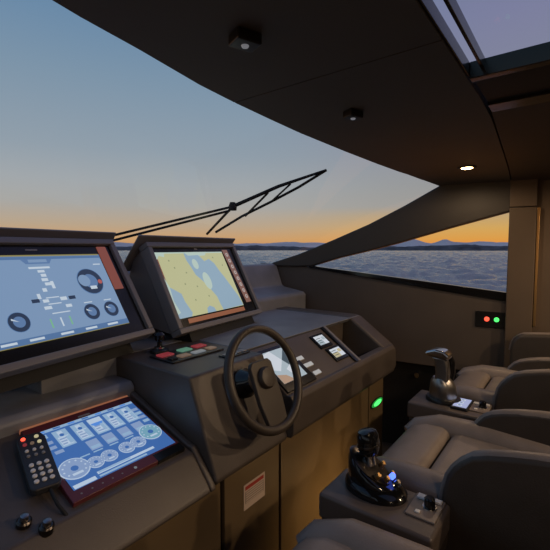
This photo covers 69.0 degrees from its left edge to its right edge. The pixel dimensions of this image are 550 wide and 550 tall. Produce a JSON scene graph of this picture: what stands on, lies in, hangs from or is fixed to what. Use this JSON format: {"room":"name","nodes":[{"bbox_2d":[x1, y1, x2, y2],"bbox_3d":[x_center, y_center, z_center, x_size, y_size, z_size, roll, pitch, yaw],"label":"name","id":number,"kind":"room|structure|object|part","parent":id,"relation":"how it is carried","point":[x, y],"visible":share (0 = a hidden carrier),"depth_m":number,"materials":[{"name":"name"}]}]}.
{"room":"control cabin","nodes":[
{"label":"control cabin","id":0,"kind":"room"},
{"bbox_2d":[53,0,549,185],"bbox_3d":[1.359,-0.468,-0.029,3.939,0.123,4.550,3,5,37],"label":"ceiling","id":1,"kind":"structure","parent":0,"point":[424,118],"depth_m":1.05,"materials":[{"name":"black"}]},
{"bbox_2d":[228,26,261,52],"bbox_3d":[-0.063,-0.493,0.842,0.058,0.027,0.046,-2,5,-33],"label":"recessed light","id":2,"kind":"object","parent":1,"relation":"in","point":[241,38],"visible":1,"depth_m":0.83,"materials":[{"name":"black plastic"}]},
{"bbox_2d":[343,108,362,120],"bbox_3d":[0.256,-0.524,1.313,0.054,0.027,0.043,-2,5,-33],"label":"recessed light","id":3,"kind":"object","parent":1,"relation":"in","point":[352,114],"visible":1,"depth_m":1.30,"materials":[{"name":"black plastic"}]},
{"bbox_2d":[457,165,476,169],"bbox_3d":[1.062,-0.593,2.213,0.100,0.010,0.100,3,5,37],"label":"recessed light","id":4,"kind":"object","parent":1,"relation":"in","point":[467,167],"visible":1,"depth_m":2.19,"materials":[{"name":"grey metal"}]},
{"bbox_2d":[418,0,549,111],"bbox_3d":[0.742,-0.505,0.526,1.017,0.046,1.217,3,5,37],"label":"frame","id":5,"kind":"structure","parent":1,"relation":"attached to","point":[521,77],"depth_m":1.02,"materials":[{"name":"black"}]},
{"bbox_2d":[382,441,392,454],"bbox_3d":[0.834,1.490,0.659,5.450,0.060,4.700,3,5,37],"label":"floor","id":6,"kind":"structure","parent":0,"point":[385,445],"depth_m":3.04,"materials":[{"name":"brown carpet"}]},
{"bbox_2d":[125,378,382,549],"bbox_3d":[-0.606,1.074,1.189,0.383,0.700,3.800,3,5,37],"label":"base cabinet","id":7,"kind":"object","parent":6,"relation":"on","point":[297,469],"visible":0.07,"depth_m":1.69,"materials":[{"name":"black wood"}]},
{"bbox_3d":[-0.394,1.048,1.167,0.019,0.645,0.645,3,5,37],"label":"door","id":8,"kind":"part","parent":7,"relation":"part of","materials":[{"name":"paint"}]},
{"bbox_2d":[0,264,395,549],"bbox_3d":[-0.798,0.368,1.462,1.232,0.672,4.075,3,5,37],"label":"console","id":9,"kind":"object","parent":7,"relation":"on","point":[188,399],"depth_m":1.42,"materials":[{"name":"black"}]},
{"bbox_3d":[-0.608,0.595,0.967,0.038,0.041,0.034,3,5,37],"label":"rotary knob","id":10,"kind":"part","parent":9,"relation":"part of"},
{"bbox_2d":[16,432,67,515],"bbox_3d":[-0.615,0.616,1.075,0.082,0.268,0.362,-4,5,-44],"label":"remote control","id":11,"kind":"object","parent":9,"relation":"on","point":[40,470],"visible":1,"depth_m":1.09,"materials":[{"name":"grey plastic"}]},
{"bbox_3d":[-0.552,0.606,0.966,0.038,0.041,0.034,3,5,37],"label":"rotary knob","id":12,"kind":"part","parent":9,"relation":"part of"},
{"bbox_2d":[0,227,154,392],"bbox_3d":[-0.860,0.083,1.503,0.415,0.514,0.775,2,4,26],"label":"display","id":13,"kind":"object","parent":9,"relation":"on","point":[69,300],"visible":1,"depth_m":1.47,"materials":[{"name":"grey"}]},
{"bbox_2d":[19,395,184,507],"bbox_3d":[-0.544,0.534,1.280,0.337,0.124,0.368,3,5,37],"label":"display","id":14,"kind":"object","parent":9,"relation":"on","point":[96,449],"visible":0.98,"depth_m":1.25,"materials":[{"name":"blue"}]},
{"bbox_3d":[-0.344,0.579,1.296,0.031,0.018,0.106,24,17,34],"label":"corner panel","id":15,"kind":"part","parent":14,"relation":"part of","materials":[{"name":"black plastic"}]},
{"bbox_2d":[150,332,168,354],"bbox_3d":[-0.490,0.285,1.697,0.080,0.086,0.080,3,5,37],"label":"joystick","id":16,"kind":"object","parent":9,"relation":"on","point":[158,336],"visible":0.97,"depth_m":1.68,"materials":[{"name":"black plastic"}]},
{"bbox_2d":[150,343,223,363],"bbox_3d":[-0.364,0.323,1.676,0.150,0.014,0.275,3,5,37],"label":"keypad","id":17,"kind":"object","parent":9,"relation":"on","point":[197,350],"visible":1,"depth_m":1.65,"materials":[{"name":"black plastic"}]},
{"bbox_2d":[124,235,261,341],"bbox_3d":[-0.423,0.042,2.199,0.406,0.503,0.775,2,4,29],"label":"display","id":18,"kind":"object","parent":9,"relation":"on","point":[191,289],"visible":0.95,"depth_m":2.02,"materials":[{"name":"grey plastic"}]},
{"bbox_2d":[219,349,249,357],"bbox_3d":[-0.168,0.326,1.665,0.055,0.010,0.135,3,5,37],"label":"keypad","id":19,"kind":"object","parent":9,"relation":"on","point":[240,351],"visible":0.54,"depth_m":1.66,"materials":[{"name":"black plastic"}]},
{"bbox_2d":[224,324,302,435],"bbox_3d":[-0.052,0.373,1.475,0.224,0.372,0.398,3,5,41],"label":"steering wheel","id":20,"kind":"object","parent":9,"relation":"attached to","point":[259,380],"visible":1,"depth_m":1.44,"materials":[{"name":"grey leather"}]},
{"bbox_2d":[257,345,316,393],"bbox_3d":[0.044,0.407,1.773,0.195,0.143,0.225,3,5,37],"label":"display","id":21,"kind":"object","parent":9,"relation":"on","point":[276,355],"visible":0.53,"depth_m":1.76,"materials":[{"name":"black"}]},
{"bbox_3d":[0.151,0.405,1.926,0.231,0.172,0.613,3,5,37],"label":"switch panel","id":22,"kind":"part","parent":9,"relation":"part of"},
{"bbox_2d":[303,361,313,367],"bbox_3d":[0.153,0.421,1.869,0.024,0.020,0.078,3,5,37],"label":"rocker switch","id":23,"kind":"object","parent":9,"relation":"attached to","point":[308,364],"visible":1,"depth_m":1.87,"materials":[{"name":"grey plastic"}]},
{"bbox_2d":[311,369,321,375],"bbox_3d":[0.193,0.452,1.854,0.024,0.020,0.060,3,5,37],"label":"rocker switch","id":24,"kind":"object","parent":9,"relation":"attached to","point":[316,372],"visible":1,"depth_m":1.84,"materials":[{"name":"grey plastic"}]},
{"bbox_2d":[309,333,332,348],"bbox_3d":[0.243,0.348,2.110,0.079,0.060,0.118,3,5,37],"label":"screen","id":25,"kind":"object","parent":9,"relation":"on","point":[320,340],"visible":1,"depth_m":2.10,"materials":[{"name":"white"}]},
{"bbox_2d":[328,323,342,341],"bbox_3d":[0.011,0.456,2.277,0.800,0.290,0.980,3,5,37],"label":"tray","id":26,"kind":"object","parent":9,"relation":"on","point":[335,330],"depth_m":2.46,"materials":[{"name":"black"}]},
{"bbox_2d":[325,344,348,361],"bbox_3d":[0.324,0.407,2.087,0.076,0.058,0.128,3,5,37],"label":"screen","id":27,"kind":"object","parent":9,"relation":"on","point":[336,352],"visible":1,"depth_m":2.07,"materials":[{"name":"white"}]},
{"bbox_3d":[0.351,0.382,2.184,0.239,0.182,0.042,3,5,37],"label":"divider rail","id":28,"kind":"part","parent":9,"relation":"part of","materials":[{"name":"black"}]},
{"bbox_3d":[-0.584,-0.265,1.468,1.425,0.590,4.550,3,5,37],"label":"window","id":29,"kind":"structure","parent":9,"relation":"on","visible":0},
{"bbox_2d":[113,169,326,240],"bbox_3d":[-0.447,-0.304,2.113,1.391,0.490,0.366,-1,4,-11],"label":"windscreen wiper","id":30,"kind":"object","parent":29,"relation":"attached to","point":[232,206],"visible":0.68,"depth_m":2.07,"materials":[{"name":"black metal"}]},
{"bbox_3d":[-0.650,-0.222,1.996,0.886,0.271,0.070,-1,4,-15],"label":"arm","id":31,"kind":"part","parent":30,"relation":"part of","materials":[{"name":"black metal"}]},
{"bbox_3d":[-0.041,-0.394,2.183,0.660,0.321,0.025,1,4,21],"label":"blade","id":32,"kind":"part","parent":30,"relation":"part of","materials":[{"name":"black rubber"}]},
{"bbox_3d":[-0.088,1.021,1.566,0.019,0.645,0.322,3,5,37],"label":"door","id":33,"kind":"part","parent":7,"relation":"part of","materials":[{"name":"paint"}]},
{"bbox_2d":[244,471,264,510],"bbox_3d":[-0.079,0.836,1.548,0.002,0.098,0.125,3,5,37],"label":"warning label","id":34,"kind":"object","parent":7,"relation":"attached to","point":[254,490],"visible":1,"depth_m":1.55,"materials":[{"name":"beige paper"}]},
{"bbox_3d":[0.283,0.989,2.053,0.019,0.645,0.873,3,5,37],"label":"door","id":35,"kind":"part","parent":7,"relation":"part of","materials":[{"name":"paint"}]},
{"bbox_3d":[0.620,0.960,2.494,0.019,0.645,0.210,3,5,37],"label":"door","id":36,"kind":"part","parent":7,"relation":"part of","materials":[{"name":"paint"}]},
{"bbox_2d":[370,396,382,408],"bbox_3d":[0.633,0.788,2.473,0.013,0.055,0.184,3,5,37],"label":"light","id":37,"kind":"object","parent":7,"relation":"attached to","point":[378,400],"visible":1,"depth_m":2.45,"materials":[{"name":"green plastic"}]},
{"bbox_2d":[372,397,381,407],"bbox_3d":[0.632,0.788,2.473,0.006,0.047,0.168,3,5,37],"label":"diffuser","id":38,"kind":"object","parent":37,"relation":"attached to","point":[378,400],"depth_m":2.46,"materials":[{"name":"green plastic"}]},
{"bbox_2d":[292,518,432,549],"bbox_3d":[0.441,0.904,0.518,1.253,1.127,0.576,3,5,37],"label":"chair","id":39,"kind":"object","parent":6,"relation":"on","point":[346,533],"visible":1,"depth_m":0.95,"materials":[{"name":"leather"}]},
{"bbox_2d":[292,537,351,549],"bbox_3d":[0.022,0.700,0.833,0.173,0.113,0.395,3,5,37],"label":"cushion","id":40,"kind":"object","parent":39,"relation":"on","point":[304,543],"depth_m":0.95,"materials":[{"name":"leather"}]},
{"bbox_2d":[319,468,449,549],"bbox_3d":[0.303,1.026,1.150,0.318,0.800,0.175,3,5,37],"label":"box","id":41,"kind":"object","parent":6,"relation":"on","point":[336,501],"visible":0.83,"depth_m":1.07,"materials":[{"name":"leather"}]},
{"bbox_2d":[345,427,407,506],"bbox_3d":[0.291,0.538,1.156,0.184,0.173,0.137,3,5,37],"label":"lever","id":42,"kind":"object","parent":41,"relation":"on","point":[367,478],"visible":1,"depth_m":1.14,"materials":[{"name":"black plastic"}]},
{"bbox_2d":[389,472,395,479],"bbox_3d":[0.337,0.577,1.147,0.019,0.020,0.016,3,5,37],"label":"lamp","id":43,"kind":"object","parent":42,"relation":"on","point":[392,475],"depth_m":1.14,"materials":[{"name":"blue plastic"}]},
{"bbox_2d":[405,492,445,524],"bbox_3d":[0.405,0.613,1.077,0.077,0.034,0.107,3,5,37],"label":"panel","id":44,"kind":"object","parent":41,"relation":"on","point":[427,508],"visible":1,"depth_m":1.06,"materials":[{"name":"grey metal"}]},
{"bbox_3d":[0.415,0.610,1.073,0.029,0.027,0.031,3,5,37],"label":"knob","id":45,"kind":"part","parent":44,"relation":"part of","materials":[{"name":"black plastic"}]},
{"bbox_2d":[407,390,491,421],"bbox_3d":[0.795,0.980,1.849,0.318,0.800,0.205,3,5,37],"label":"box","id":46,"kind":"object","parent":6,"relation":"on","point":[418,405],"visible":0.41,"depth_m":1.79,"materials":[{"name":"leather"}]},
{"bbox_2d":[425,347,460,405],"bbox_3d":[0.783,0.459,1.845,0.160,0.241,0.144,3,5,37],"label":"lever","id":47,"kind":"object","parent":46,"relation":"on","point":[442,390],"visible":1,"depth_m":1.81,"materials":[{"name":"silver plastic"}]},
{"bbox_3d":[0.762,0.430,1.833,0.073,0.115,0.054,3,5,37],"label":"lever","id":48,"kind":"part","parent":47,"relation":"part of","materials":[{"name":"black metal"}]},
{"bbox_3d":[0.804,0.422,1.861,0.066,0.153,0.038,1,4,14],"label":"lever","id":49,"kind":"part","parent":47,"relation":"part of","materials":[{"name":"black"}]},
{"bbox_2d":[450,398,473,411],"bbox_3d":[0.837,0.576,1.787,0.072,0.013,0.136,3,5,37],"label":"pad","id":50,"kind":"object","parent":46,"relation":"on","point":[464,404],"visible":0.88,"depth_m":1.76,"materials":[{"name":"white plastic"}]},
{"bbox_2d":[469,400,491,413],"bbox_3d":[0.898,0.568,1.752,0.077,0.034,0.107,3,5,37],"label":"panel","id":51,"kind":"object","parent":46,"relation":"on","point":[481,406],"visible":0.98,"depth_m":1.74,"materials":[{"name":"brown plastic"}]},
{"bbox_3d":[0.908,0.565,1.749,0.029,0.027,0.031,3,5,37],"label":"knob","id":52,"kind":"part","parent":51,"relation":"part of","materials":[{"name":"black plastic"}]},
{"bbox_2d":[376,409,549,549],"bbox_3d":[0.800,0.857,1.236,0.953,1.127,0.576,3,5,37],"label":"chair","id":53,"kind":"object","parent":6,"relation":"on","point":[492,471],"visible":0.76,"depth_m":1.09,"materials":[{"name":"leather"}]},
{"bbox_2d":[382,424,449,468],"bbox_3d":[0.500,0.658,1.460,0.173,0.113,0.395,3,5,37],"label":"cushion","id":54,"kind":"object","parent":53,"relation":"on","point":[423,445],"depth_m":1.44,"materials":[{"name":"leather"}]},
{"bbox_2d":[431,435,512,472],"bbox_3d":[0.839,0.685,1.204,0.666,0.113,0.395,3,5,37],"label":"cushion","id":55,"kind":"object","parent":53,"relation":"on","point":[450,447],"depth_m":1.43,"materials":[{"name":"leather"}]},
{"bbox_2d":[453,357,549,411],"bbox_3d":[1.331,0.811,1.931,0.953,1.127,0.576,3,5,37],"label":"chair","id":56,"kind":"object","parent":6,"relation":"on","point":[525,383],"visible":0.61,"depth_m":1.81,"materials":[{"name":"leather"}]},
{"bbox_2d":[453,371,489,388],"bbox_3d":[1.031,0.612,2.155,0.173,0.113,0.395,3,5,37],"label":"cushion","id":57,"kind":"object","parent":56,"relation":"on","point":[479,379],"depth_m":2.16,"materials":[{"name":"leather"}]},
{"bbox_2d":[485,377,503,390],"bbox_3d":[1.369,0.639,1.898,0.666,0.113,0.395,3,5,37],"label":"cushion","id":58,"kind":"object","parent":56,"relation":"on","point":[491,383],"depth_m":2.14,"materials":[{"name":"leather"}]},
{"bbox_2d":[509,332,549,364],"bbox_3d":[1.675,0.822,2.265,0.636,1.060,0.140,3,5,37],"label":"chair","id":59,"kind":"object","parent":6,"relation":"on","point":[525,344],"visible":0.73,"depth_m":2.33,"materials":[{"name":"leather"}]},
{"bbox_2d":[261,180,549,443],"bbox_3d":[2.205,0.358,2.238,5.292,1.990,0.160,2,4,30],"label":"wall","id":60,"kind":"structure","parent":0,"point":[416,320],"depth_m":2.87,"materials":[{"name":"black"}]},
{"bbox_2d":[271,180,538,265],"bbox_3d":[0.782,-0.361,2.936,1.908,0.628,0.078,2,4,30],"label":"window pillar","id":61,"kind":"structure","parent":60,"relation":"attached to","point":[444,207],"depth_m":2.75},
{"bbox_2d":[309,266,505,301],"bbox_3d":[0.889,-0.147,2.891,1.421,0.590,0.050,2,4,30],"label":"window sill","id":62,"kind":"structure","parent":60,"relation":"in","point":[484,293],"depth_m":2.76,"materials":[{"name":"black"}]},
{"bbox_2d":[414,371,419,377],"bbox_3d":[1.041,0.728,2.932,0.044,0.044,0.050,2,4,30],"label":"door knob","id":63,"kind":"object","parent":60,"relation":"attached to","point":[417,373],"visible":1,"depth_m":2.91,"materials":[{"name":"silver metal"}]},
{"bbox_2d":[475,311,504,328],"bbox_3d":[1.402,0.291,2.599,0.180,0.105,0.014,2,4,30],"label":"panel","id":64,"kind":"object","parent":60,"relation":"attached to","point":[487,319],"visible":0.92,"depth_m":2.60,"materials":[{"name":"black plastic"}]},
{"bbox_2d":[503,179,537,367],"bbox_3d":[1.544,0.011,2.520,0.144,1.265,0.095,2,4,30],"label":"wall pillar","id":65,"kind":"structure","parent":60,"relation":"attached to","point":[523,193],"depth_m":2.47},
{"bbox_2d":[532,207,539,326],"bbox_3d":[1.602,-0.047,2.451,0.014,0.730,0.030,2,4,30],"label":"trim","id":66,"kind":"structure","parent":60,"relation":"attached to","point":[538,208],"depth_m":2.44,"materials":[{"name":"gold metal"}]},
{"label":"outside","id":67,"kind":"structure","parent":0,"visible":0},
{"bbox_2d":[114,239,507,246],"bbox_3d":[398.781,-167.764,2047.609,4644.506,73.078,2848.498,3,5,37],"label":"mountains","id":68,"kind":"structure","parent":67,"point":[414,242],"depth_m":2696.91,"materials":[{"name":"blue"}]},
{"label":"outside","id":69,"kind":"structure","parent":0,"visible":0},
{"bbox_2d":[118,250,507,291],"bbox_3d":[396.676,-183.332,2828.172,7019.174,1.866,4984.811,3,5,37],"label":"sea","id":70,"kind":"structure","parent":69,"point":[475,269],"depth_m":97.64,"materials":[{"name":"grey liquid"}]},
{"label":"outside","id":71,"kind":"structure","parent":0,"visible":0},
{"bbox_2d":[116,244,507,250],"bbox_3d":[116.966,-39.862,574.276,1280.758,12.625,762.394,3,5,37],"label":"shoreline","id":72,"kind":"structure","parent":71,"point":[466,247],"depth_m":811.34,"materials":[{"name":"blue"}]}
]}

